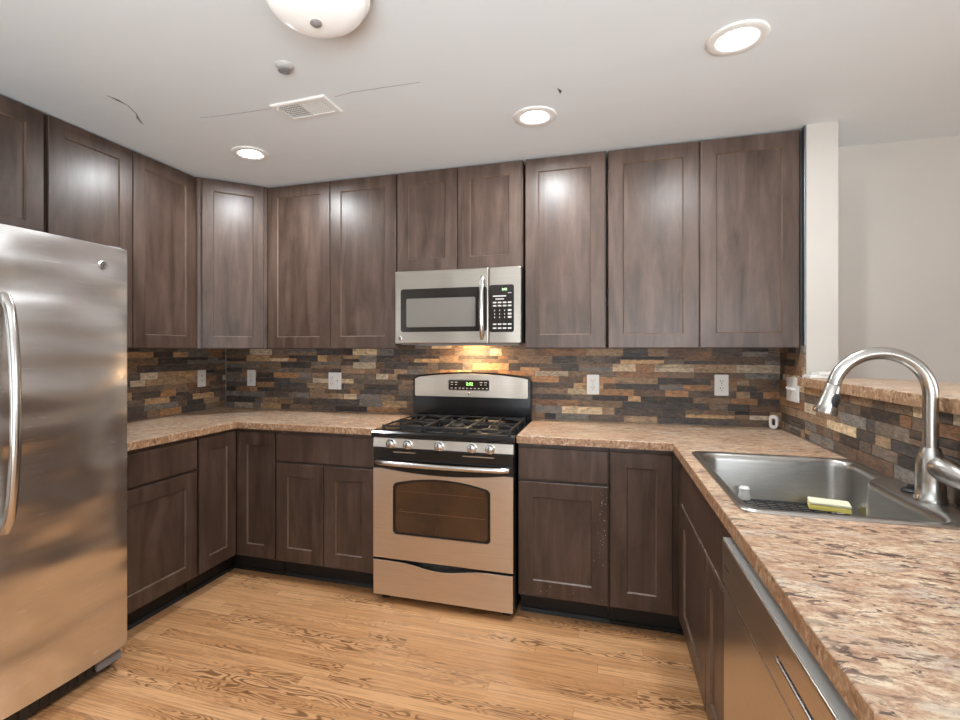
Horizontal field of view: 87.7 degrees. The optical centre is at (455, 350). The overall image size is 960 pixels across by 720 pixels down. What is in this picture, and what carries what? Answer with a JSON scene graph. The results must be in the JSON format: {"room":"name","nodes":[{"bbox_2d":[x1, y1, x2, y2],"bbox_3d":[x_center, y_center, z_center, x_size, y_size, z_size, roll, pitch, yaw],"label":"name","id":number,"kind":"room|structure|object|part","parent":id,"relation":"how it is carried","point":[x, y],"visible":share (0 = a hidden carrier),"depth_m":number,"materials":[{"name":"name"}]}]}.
{"room":"kitchen","nodes":[
{"label":"kitchen","id":0,"kind":"room"},
{"bbox_2d":[127,349,225,421],"bbox_3d":[-2.720,0.130,0.670,0.120,2.421,6.500,0,0,17],"label":"wall","id":1,"kind":"structure","parent":0,"point":[225,349],"depth_m":3.59,"materials":[{"name":"beige paint"}]},
{"bbox_2d":[0,95,43,231],"bbox_3d":[-2.137,-0.787,1.861,0.315,0.584,0.913,0,0,17],"label":"upper cabinet","id":2,"kind":"object","parent":1,"relation":"attached to","point":[21,125],"visible":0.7,"depth_m":2.17,"materials":[{"name":"brown wood"}]},
{"bbox_3d":[-1.934,-0.785,2.036,0.009,0.421,0.300,0,0,17],"label":"panel","id":3,"kind":"part","parent":2,"relation":"part of","materials":[{"name":"brown wood"}]},
{"bbox_2d":[44,114,195,348],"bbox_3d":[-1.881,-0.546,2.723,0.315,1.065,0.860,0,0,17],"label":"upper cabinet","id":4,"kind":"object","parent":1,"relation":"attached to","point":[98,190],"visible":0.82,"depth_m":2.70,"materials":[{"name":"brown wood"}]},
{"bbox_3d":[-1.800,-0.545,2.474,0.018,1.056,0.422,0,0,17],"label":"door","id":5,"kind":"part","parent":4,"relation":"part of","materials":[{"name":"brown wood"}]},
{"bbox_3d":[-1.804,-0.545,2.474,0.009,0.902,0.268,0,0,17],"label":"panel","id":6,"kind":"part","parent":4,"relation":"part of","materials":[{"name":"brown wood"}]},
{"bbox_3d":[-1.678,-0.545,2.885,0.018,1.056,0.427,0,0,17],"label":"door","id":7,"kind":"part","parent":4,"relation":"part of","materials":[{"name":"brown wood"}]},
{"bbox_3d":[-1.681,-0.545,2.886,0.009,0.902,0.273,0,0,17],"label":"panel","id":8,"kind":"part","parent":4,"relation":"part of","materials":[{"name":"brown wood"}]},
{"bbox_2d":[127,349,225,420],"bbox_3d":[-1.943,0.204,3.057,0.009,0.433,1.460,0,0,17],"label":"backsplash","id":9,"kind":"structure","parent":1,"relation":"attached to","point":[160,382],"depth_m":3.29,"materials":[{"name":"stone"}]},
{"bbox_2d":[197,370,205,386],"bbox_3d":[-1.794,0.194,3.524,0.008,0.118,0.072,0,0,17],"label":"wall outlet","id":10,"kind":"object","parent":1,"relation":"attached to","point":[201,374],"visible":1,"depth_m":3.52,"materials":[{"name":"white plastic"}]},
{"bbox_2d":[24,568,707,719],"bbox_3d":[0.933,1.400,-0.415,7.740,0.120,6.740,0,0,17],"label":"floor","id":11,"kind":"structure","parent":0,"point":[245,644],"depth_m":2.14,"materials":[{"name":"brown wood"}]},
{"bbox_2d":[0,224,126,719],"bbox_3d":[-1.855,0.451,1.787,0.842,1.778,0.913,0,0,17],"label":"refrigerator","id":12,"kind":"object","parent":11,"relation":"on","point":[63,300],"visible":1,"depth_m":1.85,"materials":[{"name":"silver metal"}]},
{"bbox_3d":[-1.492,0.210,1.673,0.081,0.822,0.032,0,0,17],"label":"handle","id":13,"kind":"part","parent":12,"relation":"part of","materials":[{"name":"silver metal"}]},
{"bbox_3d":[-1.458,1.278,2.080,0.036,0.052,0.105,0,0,17],"label":"foot trim","id":14,"kind":"part","parent":12,"relation":"part of","materials":[{"name":"grey plastic"}]},
{"bbox_2d":[127,437,196,630],"bbox_3d":[-1.768,0.900,2.534,0.619,0.878,0.540,0,0,17],"label":"base cabinet","id":15,"kind":"object","parent":11,"relation":"on","point":[161,478],"visible":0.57,"depth_m":2.49,"materials":[{"name":"brown wood"}]},
{"bbox_3d":[-1.484,0.933,2.446,0.009,0.405,0.372,0,0,17],"label":"panel","id":16,"kind":"part","parent":15,"relation":"part of","materials":[{"name":"brown wood"}]},
{"bbox_3d":[-1.481,0.559,2.446,0.018,0.154,0.526,0,0,17],"label":"drawer","id":17,"kind":"part","parent":15,"relation":"part of","materials":[{"name":"brown wood"}]},
{"bbox_2d":[185,428,285,595],"bbox_3d":[-1.431,0.900,3.192,0.891,0.878,0.906,0,0,17],"label":"base cabinet","id":18,"kind":"object","parent":11,"relation":"on","point":[236,469],"visible":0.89,"depth_m":2.92,"materials":[{"name":"brown wood"}]},
{"bbox_3d":[-1.361,0.848,2.848,0.018,0.735,0.278,0,0,17],"label":"door","id":19,"kind":"part","parent":18,"relation":"part of","materials":[{"name":"brown wood"}]},
{"bbox_3d":[-1.365,0.848,2.849,0.009,0.581,0.128,0,0,17],"label":"panel","id":20,"kind":"part","parent":18,"relation":"part of","materials":[{"name":"brown wood"}]},
{"bbox_3d":[-1.180,0.848,2.958,0.112,0.581,0.009,0,0,17],"label":"panel","id":21,"kind":"part","parent":18,"relation":"part of","materials":[{"name":"brown wood"}]},
{"bbox_3d":[-1.181,0.848,2.954,0.262,0.735,0.018,0,0,17],"label":"door","id":22,"kind":"part","parent":18,"relation":"part of","materials":[{"name":"brown wood"}]},
{"bbox_2d":[127,407,412,450],"bbox_3d":[-1.204,0.440,2.837,1.530,0.038,1.458,0,0,17],"label":"countertop","id":23,"kind":"structure","parent":18,"relation":"on","point":[142,433],"depth_m":2.93,"materials":[{"name":"stone"}]},
{"bbox_2d":[277,430,375,587],"bbox_3d":[-0.657,0.900,3.112,0.632,0.878,0.619,0,0,17],"label":"base cabinet","id":24,"kind":"object","parent":11,"relation":"on","point":[325,480],"visible":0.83,"depth_m":2.82,"materials":[{"name":"brown wood"}]},
{"bbox_3d":[-0.893,0.933,2.872,0.154,0.405,0.009,0,0,17],"label":"panel","id":25,"kind":"part","parent":24,"relation":"part of","materials":[{"name":"brown wood"}]},
{"bbox_3d":[-0.894,0.933,2.869,0.308,0.565,0.018,0,0,17],"label":"door","id":26,"kind":"part","parent":24,"relation":"part of","materials":[{"name":"brown wood"}]},
{"bbox_3d":[-0.744,0.559,2.824,0.622,0.154,0.018,0,0,17],"label":"drawer","id":27,"kind":"part","parent":24,"relation":"part of","materials":[{"name":"brown wood"}]},
{"bbox_3d":[-0.594,0.933,2.780,0.309,0.565,0.018,0,0,17],"label":"door","id":28,"kind":"part","parent":24,"relation":"part of","materials":[{"name":"brown wood"}]},
{"bbox_3d":[-0.593,0.933,2.783,0.155,0.405,0.009,0,0,17],"label":"panel","id":29,"kind":"part","parent":24,"relation":"part of","materials":[{"name":"brown wood"}]},
{"bbox_2d":[371,372,531,615],"bbox_3d":[0.006,0.737,2.858,0.769,1.207,0.713,0,0,17],"label":"gas range","id":30,"kind":"object","parent":11,"relation":"on","point":[445,476],"visible":0.98,"depth_m":2.59,"materials":[{"name":"silver metal"}]},
{"bbox_3d":[-0.346,0.490,2.631,0.052,0.052,0.030,0,0,17],"label":"knob","id":31,"kind":"part","parent":30,"relation":"part of","materials":[{"name":"silver metal"}]},
{"bbox_3d":[-0.255,0.490,2.604,0.052,0.052,0.030,0,0,17],"label":"knob","id":32,"kind":"part","parent":30,"relation":"part of","materials":[{"name":"silver metal"}]},
{"bbox_3d":[-0.238,0.426,2.801,0.136,0.017,0.136,0,0,17],"label":"burner","id":33,"kind":"part","parent":30,"relation":"part of","materials":[{"name":"black metal"}]},
{"bbox_3d":[-0.089,0.490,2.555,0.052,0.052,0.030,0,0,17],"label":"knob","id":34,"kind":"part","parent":30,"relation":"part of","materials":[{"name":"silver metal"}]},
{"bbox_3d":[-0.087,0.591,2.546,0.724,0.029,0.062,0,0,17],"label":"handle","id":35,"kind":"part","parent":30,"relation":"part of","materials":[{"name":"silver metal"}]},
{"bbox_3d":[-0.075,1.206,2.586,0.755,0.184,0.040,0,0,17],"label":"drawer","id":36,"kind":"part","parent":30,"relation":"part of","materials":[{"name":"metal"}]},
{"bbox_3d":[-0.074,0.838,2.590,0.757,0.528,0.032,0,0,17],"label":"oven door","id":37,"kind":"part","parent":30,"relation":"part of","materials":[{"name":"silver metal"}]},
{"bbox_3d":[-0.075,0.491,2.586,0.757,0.054,0.040,0,0,17],"label":"control panel","id":38,"kind":"part","parent":30,"relation":"part of","materials":[{"name":"metal"}]},
{"bbox_3d":[-0.074,0.545,2.588,0.757,0.054,0.036,0,0,17],"label":"vent trim","id":39,"kind":"part","parent":30,"relation":"part of","materials":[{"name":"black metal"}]},
{"bbox_2d":[371,417,530,443],"bbox_3d":[0.012,0.444,2.878,0.769,0.040,0.670,0,0,17],"label":"cooktop","id":40,"kind":"object","parent":30,"relation":"in","point":[434,432],"depth_m":2.65,"materials":[{"name":"black metal"}]},
{"bbox_3d":[0.007,0.426,2.864,0.128,0.017,0.128,0,0,17],"label":"burner","id":41,"kind":"part","parent":30,"relation":"part of","materials":[{"name":"black metal"}]},
{"bbox_3d":[0.078,0.490,2.505,0.052,0.052,0.030,0,0,17],"label":"knob","id":42,"kind":"part","parent":30,"relation":"part of","materials":[{"name":"silver metal"}]},
{"bbox_3d":[0.179,0.426,2.678,0.136,0.017,0.136,0,0,17],"label":"burner","id":43,"kind":"part","parent":30,"relation":"part of","materials":[{"name":"black metal"}]},
{"bbox_3d":[0.167,0.490,2.479,0.052,0.052,0.030,0,0,17],"label":"knob","id":44,"kind":"part","parent":30,"relation":"part of","materials":[{"name":"silver metal"}]},
{"bbox_2d":[518,443,608,622],"bbox_3d":[0.607,0.900,2.736,0.438,0.878,0.620,0,0,17],"label":"base cabinet","id":45,"kind":"object","parent":11,"relation":"on","point":[563,491],"visible":0.98,"depth_m":2.45,"materials":[{"name":"brown wood"}]},
{"bbox_3d":[0.522,0.933,2.452,0.274,0.405,0.009,0,0,17],"label":"panel","id":46,"kind":"part","parent":45,"relation":"part of","materials":[{"name":"brown wood"}]},
{"bbox_3d":[0.521,0.559,2.449,0.428,0.154,0.018,0,0,17],"label":"drawer","id":47,"kind":"part","parent":45,"relation":"part of","materials":[{"name":"brown wood"}]},
{"bbox_3d":[0.521,0.933,2.449,0.428,0.565,0.018,0,0,17],"label":"door","id":48,"kind":"part","parent":45,"relation":"part of","materials":[{"name":"brown wood"}]},
{"bbox_2d":[609,448,683,634],"bbox_3d":[1.238,0.900,2.514,0.892,0.878,0.688,0,0,17],"label":"base cabinet","id":49,"kind":"object","parent":11,"relation":"on","point":[645,505],"visible":0.41,"depth_m":2.34,"materials":[{"name":"brown wood"}]},
{"bbox_3d":[0.873,0.848,2.348,0.122,0.581,0.009,0,0,17],"label":"panel","id":50,"kind":"part","parent":49,"relation":"part of","materials":[{"name":"brown wood"}]},
{"bbox_2d":[517,419,959,719],"bbox_3d":[0.779,0.440,1.753,1.334,0.038,2.408,0,0,17],"label":"countertop","id":51,"kind":"structure","parent":49,"relation":"on","point":[876,605],"depth_m":0.94,"materials":[{"name":"stone"}]},
{"bbox_2d":[769,415,778,428],"bbox_3d":[1.714,0.383,2.691,0.044,0.076,0.021,0,0,45],"label":"air freshener","id":52,"kind":"object","parent":51,"relation":"on","point":[771,417],"visible":1,"depth_m":2.68,"materials":[{"name":"white plastic"}]},
{"bbox_2d":[692,451,959,529],"bbox_3d":[1.130,0.511,1.610,0.562,0.196,0.805,0,0,17],"label":"sink","id":53,"kind":"object","parent":51,"relation":"in","point":[874,496],"visible":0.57,"depth_m":1.88,"materials":[{"name":"metal"}]},
{"bbox_2d":[738,485,850,515],"bbox_3d":[1.195,0.565,1.823,0.420,0.077,0.246,0,0,17],"label":"rack","id":54,"kind":"object","parent":53,"relation":"in","point":[776,503],"depth_m":1.89,"materials":[{"name":"black metal"}]},
{"bbox_3d":[1.125,0.552,1.946,0.046,0.051,0.039,0,0,17],"label":"plastic cap","id":55,"kind":"part","parent":54,"relation":"part of","materials":[{"name":"white plastic"}]},
{"bbox_2d":[807,497,851,513],"bbox_3d":[1.357,0.562,1.817,0.124,0.030,0.072,0,0,31],"label":"sponge","id":56,"kind":"object","parent":54,"relation":"on","point":[830,505],"visible":1,"depth_m":1.80,"materials":[{"name":"yellow"}]},
{"bbox_2d":[900,484,914,493],"bbox_3d":[1.339,0.403,1.462,0.056,0.021,0.056,0,0,17],"label":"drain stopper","id":57,"kind":"object","parent":53,"relation":"on","point":[910,488],"visible":0.6,"depth_m":1.46,"materials":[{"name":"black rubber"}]},
{"bbox_2d":[813,347,959,504],"bbox_3d":[1.180,0.201,1.345,0.329,0.424,0.202,0,0,17],"label":"faucet","id":58,"kind":"object","parent":51,"relation":"on","point":[934,472],"visible":1,"depth_m":1.37,"materials":[{"name":"grey metal"}]},
{"bbox_3d":[1.199,0.127,1.407,0.262,0.276,0.035,0,0,17],"label":"spout","id":59,"kind":"part","parent":58,"relation":"part of","materials":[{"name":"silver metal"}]},
{"bbox_3d":[1.306,0.323,1.285,0.059,0.076,0.162,0,0,-1],"label":"lever","id":60,"kind":"part","parent":58,"relation":"part of","materials":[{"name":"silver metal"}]},
{"bbox_2d":[681,464,731,719],"bbox_3d":[1.145,0.900,1.690,0.580,0.878,0.938,0,0,17],"label":"base cabinet","id":61,"kind":"object","parent":11,"relation":"on","point":[703,532],"visible":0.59,"depth_m":1.71,"materials":[{"name":"brown wood"}]},
{"bbox_3d":[0.933,0.952,1.948,0.009,0.367,0.402,0,0,17],"label":"panel","id":62,"kind":"part","parent":61,"relation":"part of","materials":[{"name":"brown wood"}]},
{"bbox_3d":[0.929,0.952,1.949,0.018,0.527,0.556,0,0,17],"label":"door","id":63,"kind":"part","parent":61,"relation":"part of","materials":[{"name":"brown wood"}]},
{"bbox_3d":[0.876,0.583,1.771,0.018,0.186,0.928,0,0,17],"label":"drawer","id":64,"kind":"part","parent":61,"relation":"part of","materials":[{"name":"brown wood"}]},
{"bbox_3d":[0.797,0.952,1.502,0.018,0.527,0.367,0,0,17],"label":"door","id":65,"kind":"part","parent":61,"relation":"part of","materials":[{"name":"brown wood"}]},
{"bbox_3d":[0.800,0.952,1.501,0.009,0.367,0.213,0,0,17],"label":"panel","id":66,"kind":"part","parent":61,"relation":"part of","materials":[{"name":"brown wood"}]},
{"bbox_2d":[722,537,856,719],"bbox_3d":[0.893,0.908,0.898,0.612,0.860,0.698,0,0,17],"label":"dishwasher","id":67,"kind":"object","parent":11,"relation":"on","point":[770,673],"visible":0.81,"depth_m":0.99,"materials":[{"name":"silver metal"}]},
{"bbox_3d":[0.629,0.920,0.976,0.047,0.610,0.697,0,0,17],"label":"door","id":68,"kind":"part","parent":67,"relation":"part of","materials":[{"name":"metal"}]},
{"bbox_2d":[0,0,959,187],"bbox_3d":[0.933,-1.140,-0.415,7.740,0.121,6.740,0,0,17],"label":"ceiling","id":69,"kind":"structure","parent":0,"point":[418,85],"depth_m":1.98,"materials":[{"name":"paint"}]},
{"bbox_2d":[231,146,269,160],"bbox_3d":[-1.123,-1.076,2.728,0.196,0.008,0.196,0,0,17],"label":"recessed light","id":70,"kind":"object","parent":69,"relation":"in","point":[244,152],"visible":1,"depth_m":2.72,"materials":[{"name":"white plastic"}]},
{"bbox_2d":[275,60,293,74],"bbox_3d":[-0.649,-1.068,1.889,0.068,0.024,0.068,0,0,17],"label":"sprinkler","id":71,"kind":"object","parent":69,"relation":"attached to","point":[284,67],"visible":1,"depth_m":1.88,"materials":[{"name":"grey"}]},
{"bbox_2d":[269,94,342,120],"bbox_3d":[-0.664,-1.068,2.219,0.276,0.026,0.152,0,0,19],"label":"ceiling vent","id":72,"kind":"object","parent":69,"relation":"in","point":[320,105],"visible":1,"depth_m":2.21,"materials":[{"name":"white plastic"}]},
{"bbox_2d":[265,0,372,38],"bbox_3d":[-0.413,-1.020,1.474,0.336,0.122,0.336,0,0,17],"label":"ceiling lamp","id":73,"kind":"object","parent":69,"relation":"attached to","point":[326,19],"visible":1,"depth_m":1.46,"materials":[{"name":"white glass"}]},
{"bbox_2d":[513,106,555,126],"bbox_3d":[0.363,-1.076,2.297,0.196,0.008,0.196,0,0,17],"label":"recessed light","id":74,"kind":"object","parent":69,"relation":"in","point":[532,116],"visible":1,"depth_m":2.29,"materials":[{"name":"white plastic"}]},
{"bbox_2d":[705,19,770,55],"bbox_3d":[0.971,-1.076,1.724,0.196,0.008,0.196,0,0,17],"label":"recessed light","id":75,"kind":"object","parent":69,"relation":"in","point":[738,37],"visible":1,"depth_m":1.71,"materials":[{"name":"white plastic"}]},
{"bbox_2d":[226,135,959,428],"bbox_3d":[1.875,0.130,2.758,7.740,2.421,0.120,0,0,17],"label":"wall","id":76,"kind":"structure","parent":0,"point":[899,201],"depth_m":2.58,"materials":[{"name":"beige paint"}]},
{"bbox_2d":[194,177,268,348],"bbox_3d":[-1.531,-0.546,3.388,0.610,1.065,0.609,0,0,17],"label":"upper cabinet","id":77,"kind":"object","parent":76,"relation":"attached to","point":[232,218],"visible":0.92,"depth_m":3.18,"materials":[{"name":"brown wood"}]},
{"bbox_3d":[-1.420,-0.545,3.188,0.226,0.902,0.009,0,0,-28],"label":"panel","id":78,"kind":"part","parent":77,"relation":"part of","materials":[{"name":"brown wood"}]},
{"bbox_2d":[247,370,255,385],"bbox_3d":[-1.511,0.200,3.686,0.072,0.118,0.008,0,0,17],"label":"wall outlet","id":79,"kind":"object","parent":76,"relation":"attached to","point":[251,374],"visible":1,"depth_m":3.68,"materials":[{"name":"white plastic"}]},
{"bbox_2d":[328,372,340,389],"bbox_3d":[-0.848,0.210,3.483,0.100,0.118,0.020,0,0,17],"label":"wall outlet","id":80,"kind":"object","parent":76,"relation":"attached to","point":[334,379],"visible":1,"depth_m":3.49,"materials":[{"name":"white plastic"}]},
{"bbox_2d":[268,174,414,348],"bbox_3d":[-0.756,-0.546,3.309,0.916,1.065,0.320,0,0,17],"label":"upper cabinet","id":81,"kind":"object","parent":76,"relation":"attached to","point":[332,245],"visible":0.94,"depth_m":3.15,"materials":[{"name":"brown wood"}]},
{"bbox_3d":[-1.015,-0.545,3.232,0.305,0.902,0.009,0,0,17],"label":"panel","id":82,"kind":"part","parent":81,"relation":"part of","materials":[{"name":"brown wood"}]},
{"bbox_3d":[-1.016,-0.545,3.229,0.459,1.056,0.018,0,0,17],"label":"door","id":83,"kind":"part","parent":81,"relation":"part of","materials":[{"name":"brown wood"}]},
{"bbox_3d":[-0.577,-0.545,3.098,0.447,1.056,0.018,0,0,17],"label":"door","id":84,"kind":"part","parent":81,"relation":"part of","materials":[{"name":"brown wood"}]},
{"bbox_3d":[-0.576,-0.545,3.102,0.293,0.902,0.009,0,0,17],"label":"panel","id":85,"kind":"part","parent":81,"relation":"part of","materials":[{"name":"brown wood"}]},
{"bbox_2d":[397,160,524,271],"bbox_3d":[0.054,-0.775,3.068,0.763,0.607,0.320,0,0,17],"label":"upper cabinet","id":86,"kind":"object","parent":76,"relation":"attached to","point":[465,217],"visible":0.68,"depth_m":2.91,"materials":[{"name":"brown wood"}]},
{"bbox_3d":[-0.172,-0.774,2.978,0.377,0.598,0.018,0,0,17],"label":"door","id":87,"kind":"part","parent":86,"relation":"part of","materials":[{"name":"brown wood"}]},
{"bbox_3d":[-0.171,-0.774,2.981,0.223,0.444,0.009,0,0,17],"label":"panel","id":88,"kind":"part","parent":86,"relation":"part of","materials":[{"name":"brown wood"}]},
{"bbox_2d":[395,266,524,345],"bbox_3d":[0.046,-0.249,2.997,0.746,0.434,0.440,0,0,17],"label":"microwave","id":89,"kind":"object","parent":86,"relation":"attached to","point":[468,306],"visible":1,"depth_m":2.82,"materials":[{"name":"silver metal"}]},
{"bbox_3d":[-0.085,-0.254,2.876,0.564,0.424,0.033,0,0,17],"label":"door","id":90,"kind":"part","parent":89,"relation":"part of","materials":[{"name":"metal"}]},
{"bbox_3d":[-0.075,-0.235,2.854,0.518,0.250,0.002,0,0,17],"label":"door glass","id":91,"kind":"part","parent":89,"relation":"part of","materials":[{"name":"black glass"}]},
{"bbox_3d":[0.144,-0.242,2.767,0.027,0.357,0.056,0,0,17],"label":"handle","id":92,"kind":"part","parent":89,"relation":"part of","materials":[{"name":"silver metal"}]},
{"bbox_3d":[0.274,-0.254,2.769,0.179,0.424,0.033,0,0,17],"label":"control panel","id":93,"kind":"part","parent":89,"relation":"part of","materials":[{"name":"metal"}]},
{"bbox_3d":[0.194,-0.774,2.869,0.375,0.598,0.018,0,0,17],"label":"door","id":94,"kind":"part","parent":86,"relation":"part of","materials":[{"name":"brown wood"}]},
{"bbox_3d":[0.195,-0.774,2.873,0.221,0.444,0.009,0,0,17],"label":"panel","id":95,"kind":"part","parent":86,"relation":"part of","materials":[{"name":"brown wood"}]},
{"bbox_2d":[226,344,780,427],"bbox_3d":[0.022,0.191,3.241,3.652,0.459,0.009,0,0,17],"label":"backsplash","id":96,"kind":"structure","parent":76,"relation":"attached to","point":[667,385],"depth_m":3.06,"materials":[{"name":"stone"}]},
{"bbox_2d":[525,151,605,348],"bbox_3d":[0.641,-0.546,2.894,0.436,1.065,0.320,0,0,17],"label":"upper cabinet","id":97,"kind":"object","parent":76,"relation":"attached to","point":[565,196],"visible":1,"depth_m":2.74,"materials":[{"name":"brown wood"}]},
{"bbox_3d":[0.599,-0.545,2.753,0.275,0.902,0.009,0,0,17],"label":"panel","id":98,"kind":"part","parent":97,"relation":"part of","materials":[{"name":"brown wood"}]},
{"bbox_2d":[587,375,598,393],"bbox_3d":[0.822,0.201,2.994,0.072,0.118,0.008,0,0,17],"label":"wall outlet","id":99,"kind":"object","parent":76,"relation":"attached to","point":[592,380],"visible":1,"depth_m":2.99,"materials":[{"name":"white plastic"}]},
{"bbox_2d":[608,130,798,348],"bbox_3d":[1.288,-0.546,2.702,0.891,1.065,0.320,0,0,17],"label":"upper cabinet","id":100,"kind":"object","parent":76,"relation":"attached to","point":[703,236],"visible":1,"depth_m":2.54,"materials":[{"name":"brown wood"}]},
{"bbox_3d":[1.033,-0.545,2.624,0.287,0.902,0.009,0,0,17],"label":"panel","id":101,"kind":"part","parent":100,"relation":"part of","materials":[{"name":"brown wood"}]},
{"bbox_3d":[1.032,-0.545,2.620,0.441,1.056,0.018,0,0,17],"label":"door","id":102,"kind":"part","parent":100,"relation":"part of","materials":[{"name":"brown wood"}]},
{"bbox_3d":[1.461,-0.545,2.497,0.285,0.902,0.009,0,0,17],"label":"panel","id":103,"kind":"part","parent":100,"relation":"part of","materials":[{"name":"brown wood"}]},
{"bbox_3d":[1.460,-0.545,2.494,0.439,1.056,0.018,0,0,17],"label":"door","id":104,"kind":"part","parent":100,"relation":"part of","materials":[{"name":"brown wood"}]},
{"bbox_2d":[714,375,728,395],"bbox_3d":[1.488,0.192,2.796,0.072,0.118,0.008,0,0,17],"label":"wall outlet","id":105,"kind":"object","parent":76,"relation":"attached to","point":[721,382],"visible":1,"depth_m":2.79,"materials":[{"name":"white plastic"}]},
{"bbox_2d":[718,386,724,390],"bbox_3d":[1.487,0.212,2.793,0.033,0.028,0.001,0,0,17],"label":"receptacle","id":106,"kind":"object","parent":105,"relation":"attached to","point":[720,388],"depth_m":2.79,"materials":[{"name":"grey plastic"}]},
{"bbox_2d":[718,379,724,383],"bbox_3d":[1.487,0.172,2.793,0.033,0.028,0.001,0,0,17],"label":"receptacle","id":107,"kind":"object","parent":105,"relation":"attached to","point":[720,381],"depth_m":2.79,"materials":[{"name":"grey plastic"}]},
{"bbox_2d":[781,121,959,506],"bbox_3d":[1.492,0.130,1.547,0.129,2.420,2.420,0,0,17],"label":"wall","id":108,"kind":"structure","parent":0,"point":[821,345],"depth_m":2.36,"materials":[{"name":"beige paint"}]},
{"bbox_2d":[780,346,805,438],"bbox_3d":[1.717,0.198,2.550,0.009,0.444,0.349,0,0,17],"label":"backsplash","id":109,"kind":"structure","parent":108,"relation":"attached to","point":[792,360],"depth_m":2.53,"materials":[{"name":"stone"}]},
{"bbox_2d":[786,377,799,402],"bbox_3d":[1.692,0.194,2.518,0.020,0.122,0.165,0,0,17],"label":"light switch","id":110,"kind":"object","parent":108,"relation":"attached to","point":[792,390],"visible":0.98,"depth_m":2.51,"materials":[{"name":"white plastic"}]},
{"bbox_2d":[802,125,805,345],"bbox_3d":[1.673,-0.552,2.400,0.008,1.053,0.034,0,0,17],"label":"trim","id":111,"kind":"structure","parent":108,"relation":"attached to","point":[804,126],"depth_m":2.39,"materials":[{"name":"metal"}]},
{"bbox_2d":[797,377,959,414],"bbox_3d":[1.565,0.147,1.346,0.450,0.043,2.075,0,0,17],"label":"bar","id":112,"kind":"object","parent":108,"relation":"on","point":[903,392],"visible":0.73,"depth_m":1.72,"materials":[{"name":"stone"}]},
{"bbox_2d":[802,374,828,378],"bbox_3d":[1.687,0.118,2.316,0.110,0.014,0.100,0,0,17],"label":"tray","id":113,"kind":"object","parent":112,"relation":"on","point":[804,375],"visible":0.65,"depth_m":2.28,"materials":[{"name":"white plastic"}]},
{"bbox_2d":[811,371,830,374],"bbox_3d":[1.705,0.104,2.304,0.080,0.014,0.090,0,0,17],"label":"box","id":114,"kind":"object","parent":113,"relation":"on","point":[812,372],"visible":0.61,"depth_m":2.27,"materials":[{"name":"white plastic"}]},
{"bbox_2d":[805,387,959,505],"bbox_3d":[1.374,0.296,1.394,0.009,0.249,2.059,0,0,17],"label":"backsplash","id":115,"kind":"structure","parent":108,"relation":"attached to","point":[885,437],"depth_m":1.73,"materials":[{"name":"stone"}]}
]}

